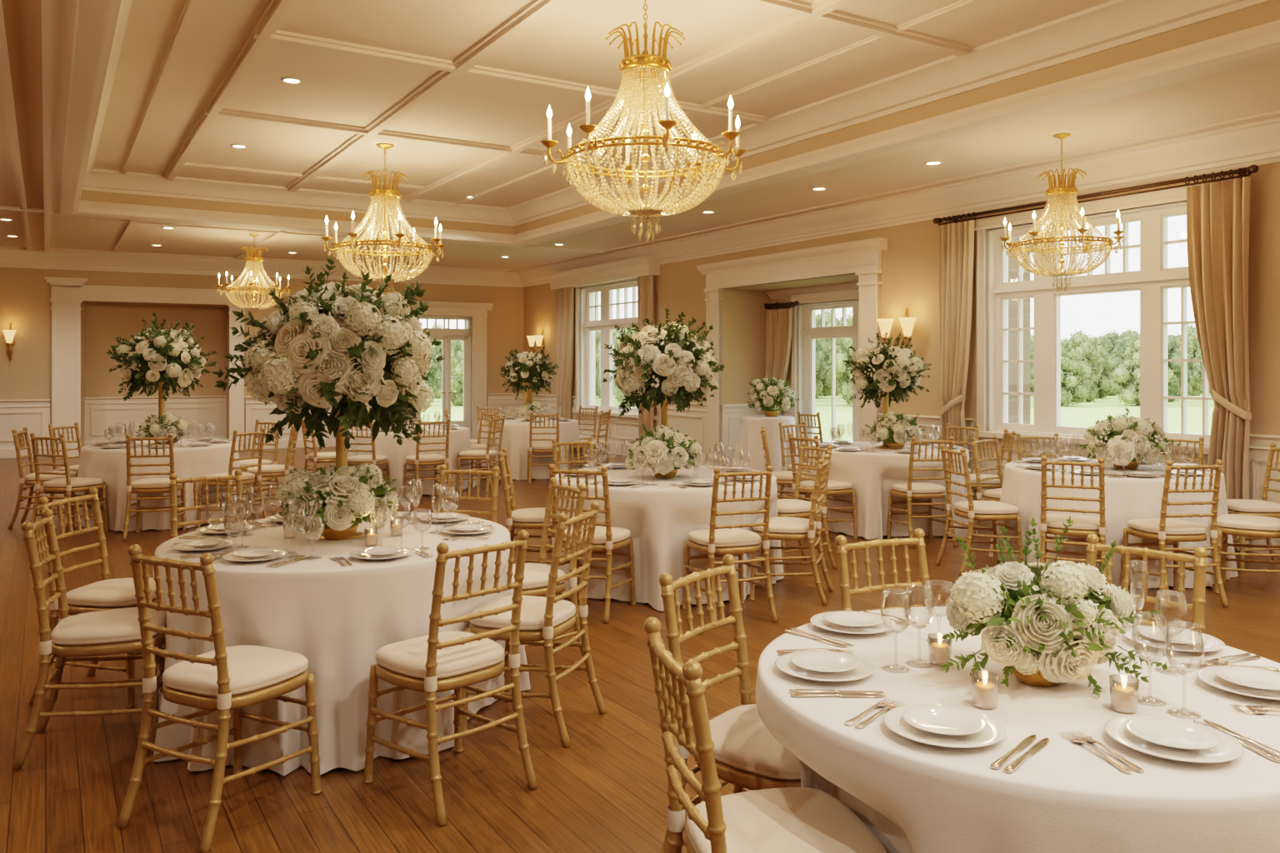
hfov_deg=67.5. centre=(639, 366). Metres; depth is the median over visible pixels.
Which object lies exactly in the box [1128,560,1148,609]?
bowl
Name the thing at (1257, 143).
trim
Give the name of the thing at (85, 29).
trim
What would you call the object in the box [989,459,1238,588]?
tablecloth
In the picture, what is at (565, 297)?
curtain
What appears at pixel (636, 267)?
trim
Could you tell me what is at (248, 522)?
knife
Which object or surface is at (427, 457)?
cushion
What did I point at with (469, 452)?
cushion
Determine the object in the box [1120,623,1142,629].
knife
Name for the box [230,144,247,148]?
recessed light
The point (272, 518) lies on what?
dinner plate
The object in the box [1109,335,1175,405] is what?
tree
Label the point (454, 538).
fork
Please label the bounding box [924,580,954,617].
bowl
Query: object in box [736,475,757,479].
salad plate
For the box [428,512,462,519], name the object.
salad plate
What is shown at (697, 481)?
salad plate
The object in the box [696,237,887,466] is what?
trim
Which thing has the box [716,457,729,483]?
water goblet
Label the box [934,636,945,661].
votive candle
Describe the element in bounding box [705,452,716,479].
wine glass
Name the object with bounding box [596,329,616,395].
tree
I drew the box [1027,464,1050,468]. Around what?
salad plate
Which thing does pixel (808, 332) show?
window
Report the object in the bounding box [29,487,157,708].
banquet chair
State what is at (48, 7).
trim
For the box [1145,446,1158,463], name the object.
wine glass
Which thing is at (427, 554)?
knife
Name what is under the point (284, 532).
votive holder
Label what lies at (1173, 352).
tree
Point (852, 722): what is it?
fork
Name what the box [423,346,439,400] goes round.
tree
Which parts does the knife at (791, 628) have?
handle, blade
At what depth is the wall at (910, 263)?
11.01 m
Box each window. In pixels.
[580,280,638,414]
[798,299,858,446]
[988,201,1213,446]
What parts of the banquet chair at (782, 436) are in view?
post, rail, rail, post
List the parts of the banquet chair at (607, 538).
post, rail, leg, rail, rail, rail, seat frame, post, leg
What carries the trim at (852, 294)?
attached to the wall at (781, 300)
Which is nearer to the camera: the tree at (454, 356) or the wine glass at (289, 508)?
the wine glass at (289, 508)
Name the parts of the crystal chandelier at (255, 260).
bowl frame, stem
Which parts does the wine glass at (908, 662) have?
stem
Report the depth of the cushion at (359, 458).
10.89 m
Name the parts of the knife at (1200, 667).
blade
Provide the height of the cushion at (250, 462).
0.062 m
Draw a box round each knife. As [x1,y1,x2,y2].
[179,536,204,539]
[180,551,232,557]
[180,554,225,559]
[182,535,227,539]
[247,520,264,527]
[251,520,270,527]
[266,555,304,567]
[271,556,309,567]
[412,550,428,557]
[413,548,434,557]
[784,629,848,648]
[789,689,884,694]
[790,627,853,646]
[790,692,886,697]
[990,735,1036,769]
[1003,738,1049,773]
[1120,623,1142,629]
[1180,663,1279,670]
[1184,665,1279,672]
[1193,720,1279,762]
[1203,719,1279,758]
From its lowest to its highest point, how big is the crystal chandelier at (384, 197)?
1.695 m
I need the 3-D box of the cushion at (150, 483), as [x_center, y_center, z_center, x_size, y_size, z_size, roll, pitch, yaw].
[-4.400,1.056,8.720,0.418,0.062,0.402,0,0,-14]
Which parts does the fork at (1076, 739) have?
handle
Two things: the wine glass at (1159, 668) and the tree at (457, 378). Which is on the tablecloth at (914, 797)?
the wine glass at (1159, 668)
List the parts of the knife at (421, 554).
handle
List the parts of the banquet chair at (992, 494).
post, rail, rail, rail, rail, seat frame, post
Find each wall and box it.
[0,267,523,454]
[82,302,228,446]
[523,162,1279,441]
[737,276,858,404]
[771,297,805,462]
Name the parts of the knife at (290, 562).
handle, blade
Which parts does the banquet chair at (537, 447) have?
leg, post, seat frame, rail, rail, rail, rail, post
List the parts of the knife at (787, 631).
handle, blade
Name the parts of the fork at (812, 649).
handle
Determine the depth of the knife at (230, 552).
3.94 m
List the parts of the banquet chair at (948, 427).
post, rail, rail, post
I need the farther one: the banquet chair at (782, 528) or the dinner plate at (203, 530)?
the banquet chair at (782, 528)
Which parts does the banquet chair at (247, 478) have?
leg, seat frame, post, rail, rail, rail, rail, post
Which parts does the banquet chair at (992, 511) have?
post, rail, rail, rail, rail, post, seat frame, leg, leg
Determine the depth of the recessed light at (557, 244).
15.33 m
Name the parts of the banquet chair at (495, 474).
post, rail, rail, rail, post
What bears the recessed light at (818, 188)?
in the ceiling
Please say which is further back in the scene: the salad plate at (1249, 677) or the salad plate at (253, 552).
the salad plate at (253, 552)
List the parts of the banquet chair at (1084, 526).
post, rail, rail, rail, rail, seat frame, post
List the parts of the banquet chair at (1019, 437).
post, rail, rail, post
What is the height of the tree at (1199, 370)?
8.944 m
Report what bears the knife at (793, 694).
on the tablecloth at (914, 797)
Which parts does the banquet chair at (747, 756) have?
post, rail, rail, rail, rail, post, seat frame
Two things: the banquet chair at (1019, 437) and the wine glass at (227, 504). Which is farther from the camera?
the banquet chair at (1019, 437)
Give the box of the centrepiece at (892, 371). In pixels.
[842,330,932,448]
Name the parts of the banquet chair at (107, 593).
post, rail, rail, rail, rail, post, seat frame, leg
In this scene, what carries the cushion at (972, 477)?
on the banquet chair at (995, 483)
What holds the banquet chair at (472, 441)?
on the floor
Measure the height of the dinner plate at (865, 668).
0.020 m
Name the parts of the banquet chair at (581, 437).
post, rail, rail, post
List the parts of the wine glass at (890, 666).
stem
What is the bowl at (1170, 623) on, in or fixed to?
on the wine glass at (1176, 711)
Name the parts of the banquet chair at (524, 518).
post, post, seat frame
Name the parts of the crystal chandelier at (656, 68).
flame bulb, arm, flame bulb, flame bulb, arm, arm, bowl frame, chain, stem, arm, flame bulb, arm, arm, flame bulb, arm, flame bulb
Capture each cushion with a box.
[24,470,76,480]
[43,477,102,488]
[50,607,166,645]
[59,465,79,473]
[65,578,157,607]
[130,478,182,489]
[161,645,308,696]
[201,471,254,482]
[239,459,271,466]
[246,465,290,473]
[308,451,335,459]
[347,455,387,462]
[375,631,504,679]
[405,454,444,462]
[459,450,496,456]
[469,595,575,630]
[470,439,477,444]
[470,444,489,449]
[511,507,552,523]
[512,563,565,589]
[527,443,552,449]
[562,525,630,544]
[575,440,604,445]
[579,435,591,439]
[685,787,887,852]
[688,528,761,547]
[695,704,800,780]
[752,516,815,534]
[771,470,811,480]
[777,499,816,513]
[787,463,810,472]
[800,480,852,490]
[891,482,945,494]
[954,500,1018,514]
[969,474,999,484]
[984,488,1001,499]
[1040,514,1106,530]
[1126,518,1207,535]
[1216,514,1279,531]
[1226,499,1279,513]
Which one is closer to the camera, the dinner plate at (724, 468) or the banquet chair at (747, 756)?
the banquet chair at (747, 756)
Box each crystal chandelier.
[215,233,291,318]
[321,143,444,294]
[540,0,746,241]
[1000,133,1124,291]
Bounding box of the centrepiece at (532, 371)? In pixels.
[500,345,559,421]
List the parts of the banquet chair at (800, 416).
post, rail, rail, rail, post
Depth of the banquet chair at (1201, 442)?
8.17 m
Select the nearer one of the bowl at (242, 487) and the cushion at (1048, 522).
the bowl at (242, 487)
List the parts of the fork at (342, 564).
handle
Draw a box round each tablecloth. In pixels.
[70,439,245,531]
[142,511,530,776]
[347,425,477,496]
[477,418,584,480]
[555,465,784,611]
[731,415,799,471]
[755,606,1279,852]
[805,441,977,539]
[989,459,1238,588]
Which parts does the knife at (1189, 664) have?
blade, handle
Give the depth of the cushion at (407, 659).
3.43 m
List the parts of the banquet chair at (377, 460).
rail, rail, rail, seat frame, post, leg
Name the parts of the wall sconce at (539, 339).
lamp shade, lamp shade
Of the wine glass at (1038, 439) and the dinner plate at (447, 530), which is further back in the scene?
the wine glass at (1038, 439)
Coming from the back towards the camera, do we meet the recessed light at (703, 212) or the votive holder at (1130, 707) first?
the recessed light at (703, 212)
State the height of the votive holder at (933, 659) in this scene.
0.072 m
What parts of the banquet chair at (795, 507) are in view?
leg, seat frame, post, rail, rail, rail, rail, post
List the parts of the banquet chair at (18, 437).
post, rail, rail, rail, post, seat frame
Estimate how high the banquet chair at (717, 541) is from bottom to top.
0.942 m
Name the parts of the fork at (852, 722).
handle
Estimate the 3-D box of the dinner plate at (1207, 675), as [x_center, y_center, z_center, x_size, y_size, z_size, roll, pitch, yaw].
[1.485,0.769,2.309,0.250,0.020,0.250,0,0,0]
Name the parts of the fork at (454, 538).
handle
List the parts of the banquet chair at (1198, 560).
post, rail, rail, rail, post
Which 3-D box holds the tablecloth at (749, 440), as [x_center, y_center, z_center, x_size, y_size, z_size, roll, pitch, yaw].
[1.788,1.117,13.599,0.981,0.814,0.943,0,0,0]
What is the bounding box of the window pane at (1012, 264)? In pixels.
[1008,235,1033,424]
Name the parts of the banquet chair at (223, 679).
post, rail, rail, rail, rail, post, seat frame, leg, leg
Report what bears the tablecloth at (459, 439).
on the round table
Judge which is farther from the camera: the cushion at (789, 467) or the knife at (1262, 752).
the cushion at (789, 467)
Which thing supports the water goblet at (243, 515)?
on the tablecloth at (327, 612)
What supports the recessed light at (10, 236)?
in the ceiling
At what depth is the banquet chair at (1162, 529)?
6.16 m
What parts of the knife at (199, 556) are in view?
handle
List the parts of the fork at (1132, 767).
handle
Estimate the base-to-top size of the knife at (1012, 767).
0.005 m
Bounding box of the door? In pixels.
[416,315,470,439]
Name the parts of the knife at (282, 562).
handle, blade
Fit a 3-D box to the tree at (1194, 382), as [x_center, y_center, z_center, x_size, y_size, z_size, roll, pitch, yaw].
[59.748,0.024,105.957,5.383,7.774,5.492,0,0,-31]
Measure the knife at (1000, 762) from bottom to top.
0.005 m
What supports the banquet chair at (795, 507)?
on the floor
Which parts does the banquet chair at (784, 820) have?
post, rail, rail, rail, rail, seat frame, post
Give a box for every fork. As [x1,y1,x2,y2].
[213,550,236,558]
[329,556,346,566]
[335,555,353,565]
[442,538,488,540]
[443,536,489,539]
[445,520,479,526]
[776,648,852,652]
[777,651,851,655]
[844,698,894,725]
[855,701,904,729]
[860,610,918,624]
[887,617,910,625]
[1059,731,1132,774]
[1070,730,1144,772]
[1200,653,1250,664]
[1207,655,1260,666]
[1229,704,1279,709]
[1233,708,1279,714]
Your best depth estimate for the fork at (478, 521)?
4.73 m
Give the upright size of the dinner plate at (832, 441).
0.020 m
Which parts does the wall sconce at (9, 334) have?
arm, lamp shade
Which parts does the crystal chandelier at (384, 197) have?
arm, arm, bowl frame, chain, stem, arm, arm, arm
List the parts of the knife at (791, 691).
handle, blade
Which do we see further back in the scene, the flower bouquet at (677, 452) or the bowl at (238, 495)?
the flower bouquet at (677, 452)
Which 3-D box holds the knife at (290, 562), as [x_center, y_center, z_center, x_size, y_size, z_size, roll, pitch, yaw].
[-1.385,0.776,3.816,0.021,0.005,0.225,0,0,19]
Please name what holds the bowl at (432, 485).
on the champagne flute at (432, 485)
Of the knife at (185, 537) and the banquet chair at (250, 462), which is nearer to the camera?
the knife at (185, 537)
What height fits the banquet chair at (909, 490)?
0.942 m
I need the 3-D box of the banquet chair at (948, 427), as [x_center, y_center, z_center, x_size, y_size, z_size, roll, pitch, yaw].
[3.190,1.065,9.830,0.511,0.942,0.434,0,0,-37]
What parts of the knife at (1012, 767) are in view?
handle, blade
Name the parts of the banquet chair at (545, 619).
leg, leg, seat frame, post, rail, rail, rail, rail, post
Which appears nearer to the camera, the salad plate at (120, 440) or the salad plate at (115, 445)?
the salad plate at (115, 445)
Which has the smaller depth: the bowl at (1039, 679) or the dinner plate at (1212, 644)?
the bowl at (1039, 679)
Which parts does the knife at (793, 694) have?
handle, blade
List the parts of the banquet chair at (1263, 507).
leg, seat frame, post, rail, rail, rail, rail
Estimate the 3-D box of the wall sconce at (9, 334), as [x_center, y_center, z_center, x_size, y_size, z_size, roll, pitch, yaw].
[-10.481,-0.419,15.935,0.203,0.630,0.290,0,0,-26]
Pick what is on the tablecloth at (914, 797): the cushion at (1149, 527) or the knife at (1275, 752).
the knife at (1275, 752)
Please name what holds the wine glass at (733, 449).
on the tablecloth at (659, 519)
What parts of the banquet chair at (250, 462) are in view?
seat frame, post, rail, rail, rail, post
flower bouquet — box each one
[135,412,189,444]
[516,400,543,421]
[625,423,703,479]
[747,376,799,416]
[865,410,925,449]
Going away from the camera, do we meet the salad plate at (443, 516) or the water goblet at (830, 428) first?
the salad plate at (443, 516)
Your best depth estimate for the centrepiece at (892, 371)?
9.05 m
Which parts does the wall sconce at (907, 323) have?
lamp shade, lamp shade, arm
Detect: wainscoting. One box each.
[0,393,523,458]
[84,395,226,445]
[522,393,1279,554]
[575,413,656,455]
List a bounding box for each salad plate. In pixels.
[93,441,111,444]
[103,444,122,447]
[113,439,125,441]
[150,445,168,447]
[181,538,225,548]
[190,442,209,444]
[199,437,215,439]
[205,523,244,531]
[210,439,227,441]
[232,548,278,558]
[273,514,284,519]
[360,545,403,556]
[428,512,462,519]
[449,524,485,532]
[607,463,624,466]
[608,479,632,483]
[688,479,713,484]
[728,466,749,470]
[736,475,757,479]
[790,650,859,673]
[819,443,833,445]
[823,610,881,628]
[835,440,850,442]
[839,447,857,449]
[898,449,918,452]
[902,705,986,735]
[1027,457,1049,461]
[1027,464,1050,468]
[1061,456,1083,459]
[1077,469,1099,473]
[1125,717,1220,749]
[1127,470,1154,475]
[1138,626,1208,644]
[1173,470,1199,474]
[1174,463,1194,465]
[1215,666,1279,690]
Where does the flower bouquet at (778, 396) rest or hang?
on the tablecloth at (749, 440)
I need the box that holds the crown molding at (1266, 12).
[80,0,1279,234]
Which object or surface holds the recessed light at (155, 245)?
in the ceiling
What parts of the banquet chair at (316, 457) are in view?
post, post, seat frame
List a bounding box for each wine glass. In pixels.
[220,492,238,538]
[224,502,243,552]
[267,484,283,526]
[286,506,305,558]
[392,501,410,529]
[406,480,422,521]
[439,486,455,529]
[585,448,596,477]
[607,443,617,469]
[636,453,648,484]
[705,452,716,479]
[713,443,724,470]
[732,449,743,464]
[861,429,869,451]
[880,588,911,672]
[904,585,934,666]
[1037,439,1047,464]
[1054,443,1065,470]
[1059,437,1069,461]
[1105,446,1117,474]
[1131,611,1169,706]
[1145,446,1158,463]
[1154,590,1188,675]
[1165,620,1204,719]
[1175,445,1186,469]
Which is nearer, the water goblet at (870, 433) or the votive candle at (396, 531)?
the votive candle at (396, 531)
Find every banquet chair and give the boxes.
[7,427,76,529]
[11,509,166,770]
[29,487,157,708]
[30,433,108,539]
[48,422,82,501]
[116,544,322,852]
[121,433,186,541]
[169,470,244,539]
[195,428,267,527]
[239,419,281,509]
[245,425,298,517]
[300,419,348,472]
[347,420,390,488]
[362,530,537,826]
[402,418,450,503]
[436,465,499,523]
[444,408,479,469]
[455,415,504,493]
[461,501,606,748]
[470,410,500,482]
[475,405,499,461]
[497,448,552,563]
[512,477,586,665]
[526,412,559,484]
[548,437,594,553]
[548,464,636,623]
[570,409,611,469]
[577,405,599,467]
[644,617,887,852]
[659,554,800,852]
[681,465,777,622]
[749,454,834,605]
[760,426,811,501]
[777,441,836,573]
[778,421,810,500]
[788,432,858,543]
[797,411,822,463]
[835,528,931,611]
[886,436,957,548]
[935,444,1024,576]
[945,423,979,500]
[969,429,1015,497]
[970,435,1003,546]
[1015,433,1059,460]
[1040,455,1107,584]
[1085,534,1207,633]
[1120,460,1229,609]
[1164,436,1204,464]
[1213,514,1279,593]
[1226,443,1279,573]
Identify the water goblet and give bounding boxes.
[175,430,185,447]
[205,502,224,529]
[224,513,245,552]
[248,492,265,528]
[301,516,322,559]
[398,485,414,519]
[412,508,431,549]
[441,491,459,527]
[583,454,595,479]
[596,448,607,470]
[647,459,659,485]
[709,447,719,469]
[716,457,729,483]
[738,452,749,468]
[830,428,838,444]
[831,430,839,449]
[868,433,877,452]
[924,580,954,642]
[1030,443,1040,464]
[1048,441,1059,459]
[1059,449,1071,472]
[1105,593,1138,661]
[1117,451,1130,475]
[1159,451,1171,474]
[1181,449,1194,463]
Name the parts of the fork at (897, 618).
handle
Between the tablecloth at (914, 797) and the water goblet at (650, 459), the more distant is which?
the water goblet at (650, 459)
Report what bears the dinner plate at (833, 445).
on the tablecloth at (872, 476)
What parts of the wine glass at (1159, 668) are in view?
stem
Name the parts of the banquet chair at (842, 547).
post, rail, rail, rail, post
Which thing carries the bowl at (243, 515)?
on the water goblet at (243, 515)
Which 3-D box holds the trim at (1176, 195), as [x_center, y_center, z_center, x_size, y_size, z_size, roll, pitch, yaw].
[4.293,-0.445,9.150,0.081,2.270,2.617,0,0,-32]
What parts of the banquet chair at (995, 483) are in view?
seat frame, post, post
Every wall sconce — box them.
[2,322,16,360]
[526,330,544,354]
[876,308,916,347]
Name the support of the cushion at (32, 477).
on the banquet chair at (18, 437)
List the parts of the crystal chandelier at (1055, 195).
arm, arm, chain, stem, bowl frame, arm, arm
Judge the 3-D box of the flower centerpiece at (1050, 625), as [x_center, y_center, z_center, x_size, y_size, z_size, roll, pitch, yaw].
[0.962,0.575,2.387,0.510,0.408,0.402,0,0,-17]
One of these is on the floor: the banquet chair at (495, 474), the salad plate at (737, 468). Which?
the banquet chair at (495, 474)
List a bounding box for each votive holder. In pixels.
[282,521,296,539]
[364,527,379,546]
[390,519,403,536]
[927,633,952,665]
[970,670,999,709]
[1109,674,1139,714]
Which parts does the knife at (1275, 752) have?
blade, handle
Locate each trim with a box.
[0,0,604,253]
[0,245,521,271]
[0,247,523,287]
[1,0,44,208]
[44,276,244,292]
[50,0,1279,247]
[50,285,245,456]
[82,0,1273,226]
[90,218,456,264]
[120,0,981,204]
[406,300,493,439]
[506,110,1279,271]
[516,117,1279,287]
[545,256,659,289]
[572,410,1209,454]
[574,275,655,415]
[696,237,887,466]
[766,281,858,299]
[790,289,858,446]
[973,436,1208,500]
[974,179,1234,431]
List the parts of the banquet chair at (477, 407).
post, rail, post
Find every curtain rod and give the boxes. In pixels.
[764,300,799,309]
[932,165,1258,225]
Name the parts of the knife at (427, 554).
handle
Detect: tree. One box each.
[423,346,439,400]
[429,340,452,399]
[432,322,463,374]
[437,340,463,405]
[452,340,463,352]
[595,330,600,398]
[595,340,600,398]
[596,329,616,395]
[600,328,635,405]
[815,312,836,398]
[815,339,827,385]
[815,354,819,374]
[822,309,847,395]
[826,310,852,405]
[1030,333,1034,395]
[1030,338,1089,406]
[1030,341,1034,369]
[1063,330,1104,402]
[1087,334,1117,398]
[1097,330,1127,395]
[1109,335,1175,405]
[1120,327,1139,346]
[1137,332,1189,402]
[1170,332,1202,397]
[1176,324,1209,395]
[1195,343,1211,396]
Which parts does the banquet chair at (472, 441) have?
post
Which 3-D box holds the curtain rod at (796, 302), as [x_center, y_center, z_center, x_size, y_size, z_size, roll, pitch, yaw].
[2.137,-0.928,14.365,0.144,0.104,0.776,0,0,-32]
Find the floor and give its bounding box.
[0,442,1279,852]
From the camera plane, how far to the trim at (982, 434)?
9.61 m
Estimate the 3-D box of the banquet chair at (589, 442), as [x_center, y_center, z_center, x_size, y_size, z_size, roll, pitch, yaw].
[-0.448,1.065,7.792,0.434,0.942,0.511,0,0,-33]
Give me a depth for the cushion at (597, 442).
13.23 m
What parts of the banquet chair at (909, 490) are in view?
leg, post, seat frame, leg, rail, rail, rail, rail, post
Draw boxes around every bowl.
[154,440,169,444]
[220,492,238,517]
[224,502,243,529]
[224,513,245,538]
[235,495,248,527]
[241,486,253,516]
[248,492,265,513]
[267,484,283,507]
[282,499,294,533]
[286,506,305,534]
[301,516,322,541]
[321,524,358,540]
[398,485,414,505]
[406,480,422,503]
[410,478,420,506]
[412,508,431,532]
[431,485,441,514]
[439,486,455,510]
[441,491,459,512]
[651,469,678,479]
[763,410,779,416]
[880,588,911,633]
[886,442,905,449]
[904,585,934,629]
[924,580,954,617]
[1005,651,1059,687]
[1113,460,1140,469]
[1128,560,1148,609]
[1131,611,1169,662]
[1154,590,1188,635]
[1165,620,1204,673]
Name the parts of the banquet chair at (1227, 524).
leg, leg, seat frame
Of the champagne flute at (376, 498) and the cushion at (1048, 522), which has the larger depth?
the cushion at (1048, 522)
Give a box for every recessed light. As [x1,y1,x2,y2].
[0,218,13,220]
[5,235,19,237]
[150,244,162,246]
[161,226,174,229]
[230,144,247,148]
[280,76,302,84]
[554,243,564,245]
[701,210,714,214]
[811,186,826,190]
[924,160,942,165]
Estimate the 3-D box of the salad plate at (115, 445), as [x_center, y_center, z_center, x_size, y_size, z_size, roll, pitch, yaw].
[-5.025,0.757,9.130,0.171,0.017,0.171,0,0,0]
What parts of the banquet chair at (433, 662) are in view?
leg, post, seat frame, leg, rail, rail, rail, rail, post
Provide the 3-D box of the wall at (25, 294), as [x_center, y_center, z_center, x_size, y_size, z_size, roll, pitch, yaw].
[-13.253,-0.570,14.882,24.000,4.200,0.300,0,0,-26]
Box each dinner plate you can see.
[88,442,116,446]
[97,445,125,449]
[110,440,134,443]
[144,445,169,449]
[171,539,235,551]
[185,443,213,446]
[194,438,219,441]
[195,524,253,534]
[205,440,231,443]
[221,549,288,562]
[265,515,284,523]
[350,547,413,560]
[420,514,469,523]
[440,525,494,535]
[441,427,460,429]
[564,474,584,476]
[600,480,638,485]
[602,464,627,469]
[682,480,719,486]
[721,467,754,472]
[727,476,763,481]
[775,650,874,681]
[810,611,895,634]
[812,444,838,447]
[830,440,854,444]
[835,448,862,451]
[883,704,1006,748]
[895,450,922,454]
[934,445,961,449]
[1021,458,1054,463]
[1021,465,1056,469]
[1055,457,1088,461]
[1074,470,1109,475]
[1104,715,1244,763]
[1121,472,1160,477]
[1123,626,1224,652]
[1170,470,1206,476]
[1196,665,1279,699]
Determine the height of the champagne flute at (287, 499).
0.223 m
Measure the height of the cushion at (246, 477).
0.062 m
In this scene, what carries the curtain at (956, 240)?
hanging from the curtain rod at (1253, 168)
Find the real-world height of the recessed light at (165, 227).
0.014 m
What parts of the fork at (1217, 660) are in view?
handle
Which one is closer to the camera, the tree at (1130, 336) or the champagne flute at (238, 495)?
the champagne flute at (238, 495)
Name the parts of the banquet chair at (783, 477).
post, post, seat frame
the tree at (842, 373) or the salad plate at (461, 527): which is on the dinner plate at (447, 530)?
the salad plate at (461, 527)
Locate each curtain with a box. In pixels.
[556,287,574,419]
[637,275,654,436]
[765,308,792,415]
[939,220,974,464]
[1186,176,1251,550]
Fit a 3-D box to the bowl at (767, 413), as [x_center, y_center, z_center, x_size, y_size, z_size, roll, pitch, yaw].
[1.869,0.660,13.600,0.236,0.098,0.236,0,0,33]
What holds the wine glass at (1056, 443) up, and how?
on the tablecloth at (1129, 497)
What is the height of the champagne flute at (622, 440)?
0.223 m
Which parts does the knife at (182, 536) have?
handle, blade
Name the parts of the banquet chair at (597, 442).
leg, leg, seat frame, post, post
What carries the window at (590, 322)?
in the wall at (910, 263)
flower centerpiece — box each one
[275,460,399,540]
[940,515,1170,698]
[1079,408,1180,469]
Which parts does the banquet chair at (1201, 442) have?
rail, rail, post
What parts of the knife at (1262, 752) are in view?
blade, handle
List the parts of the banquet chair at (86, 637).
post, rail, rail, rail, rail, post, seat frame, leg, leg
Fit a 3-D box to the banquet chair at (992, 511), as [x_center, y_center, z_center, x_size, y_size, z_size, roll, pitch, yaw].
[2.550,1.065,7.213,0.511,0.942,0.434,0,0,-7]
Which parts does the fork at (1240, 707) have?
handle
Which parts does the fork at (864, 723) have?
handle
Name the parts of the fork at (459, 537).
handle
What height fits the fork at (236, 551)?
0.009 m
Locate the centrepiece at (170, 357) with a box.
[105,312,217,444]
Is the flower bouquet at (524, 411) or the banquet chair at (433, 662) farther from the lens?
the flower bouquet at (524, 411)
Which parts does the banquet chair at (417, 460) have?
leg, post, seat frame, rail, rail, rail, rail, leg, post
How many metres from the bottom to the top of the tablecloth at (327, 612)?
0.744 m
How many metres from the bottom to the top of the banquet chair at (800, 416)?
0.942 m
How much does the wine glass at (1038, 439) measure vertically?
0.201 m
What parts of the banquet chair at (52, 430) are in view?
post, rail, rail, rail, rail, post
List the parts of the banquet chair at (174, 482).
post, rail, rail, rail, post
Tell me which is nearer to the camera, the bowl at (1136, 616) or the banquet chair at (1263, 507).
the bowl at (1136, 616)
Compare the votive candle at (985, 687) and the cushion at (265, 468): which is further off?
the cushion at (265, 468)
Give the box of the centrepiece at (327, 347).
[211,254,444,539]
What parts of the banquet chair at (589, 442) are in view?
post, rail, rail, post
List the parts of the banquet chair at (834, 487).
post, rail, rail, rail, rail, post, seat frame, leg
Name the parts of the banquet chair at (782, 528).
leg, leg, seat frame, post, rail, rail, post, rail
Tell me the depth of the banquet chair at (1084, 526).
6.36 m
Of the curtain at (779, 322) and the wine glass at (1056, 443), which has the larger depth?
the curtain at (779, 322)
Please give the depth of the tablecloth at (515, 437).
12.94 m
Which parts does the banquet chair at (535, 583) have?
seat frame, post, rail, rail, rail, rail, post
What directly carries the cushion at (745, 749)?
on the banquet chair at (747, 756)
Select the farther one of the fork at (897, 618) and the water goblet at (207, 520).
the water goblet at (207, 520)
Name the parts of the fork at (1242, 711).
handle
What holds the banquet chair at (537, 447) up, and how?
on the floor
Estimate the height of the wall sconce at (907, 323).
0.630 m
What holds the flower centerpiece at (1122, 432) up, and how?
on the tablecloth at (1129, 497)
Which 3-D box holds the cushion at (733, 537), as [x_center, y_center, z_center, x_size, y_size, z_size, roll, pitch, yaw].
[0.530,1.056,5.950,0.418,0.062,0.402,0,0,-19]
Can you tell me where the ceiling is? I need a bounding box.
[0,0,1279,270]
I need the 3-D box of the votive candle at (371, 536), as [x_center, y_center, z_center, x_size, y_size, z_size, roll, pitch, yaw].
[-1.168,0.738,4.172,0.049,0.066,0.049,0,0,0]
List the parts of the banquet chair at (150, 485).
post, leg, rail, rail, rail, rail, seat frame, post, leg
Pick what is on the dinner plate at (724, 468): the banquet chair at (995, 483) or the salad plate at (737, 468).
the salad plate at (737, 468)
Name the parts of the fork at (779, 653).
handle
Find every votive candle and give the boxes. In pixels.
[285,526,294,537]
[367,530,375,544]
[392,520,400,534]
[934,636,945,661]
[979,675,990,698]
[1117,678,1130,704]
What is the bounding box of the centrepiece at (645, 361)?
[602,308,724,476]
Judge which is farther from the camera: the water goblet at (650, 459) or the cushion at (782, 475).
the cushion at (782, 475)
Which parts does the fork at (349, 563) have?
handle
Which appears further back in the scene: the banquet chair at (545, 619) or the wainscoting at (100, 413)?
the wainscoting at (100, 413)
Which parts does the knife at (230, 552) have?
handle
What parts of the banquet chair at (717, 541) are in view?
leg, post, seat frame, rail, leg, rail, rail, rail, post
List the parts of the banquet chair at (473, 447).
post, rail, post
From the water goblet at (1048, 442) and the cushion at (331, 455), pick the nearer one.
the water goblet at (1048, 442)
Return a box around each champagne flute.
[234,495,249,548]
[240,486,254,535]
[282,499,294,554]
[375,497,386,530]
[410,478,422,524]
[430,485,442,533]
[595,445,601,476]
[620,440,627,469]
[632,449,640,483]
[724,446,730,472]
[1055,440,1063,469]
[1097,442,1104,458]
[1125,560,1148,640]
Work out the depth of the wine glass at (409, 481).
4.83 m
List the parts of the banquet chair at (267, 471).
leg, leg, seat frame, post, post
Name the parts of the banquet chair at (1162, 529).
leg, post, seat frame, leg, rail, rail, rail, rail, post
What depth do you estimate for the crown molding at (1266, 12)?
8.43 m
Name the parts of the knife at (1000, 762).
handle, blade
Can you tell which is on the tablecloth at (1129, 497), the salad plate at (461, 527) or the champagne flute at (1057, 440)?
the champagne flute at (1057, 440)
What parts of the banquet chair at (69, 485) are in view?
post, rail, rail, rail, rail, post, seat frame, leg, leg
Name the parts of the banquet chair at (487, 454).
leg, leg, seat frame, post, rail, rail, rail, post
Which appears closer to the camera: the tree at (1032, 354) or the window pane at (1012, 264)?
the window pane at (1012, 264)
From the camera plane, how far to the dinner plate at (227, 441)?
9.72 m
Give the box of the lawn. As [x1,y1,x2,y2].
[420,393,1214,441]

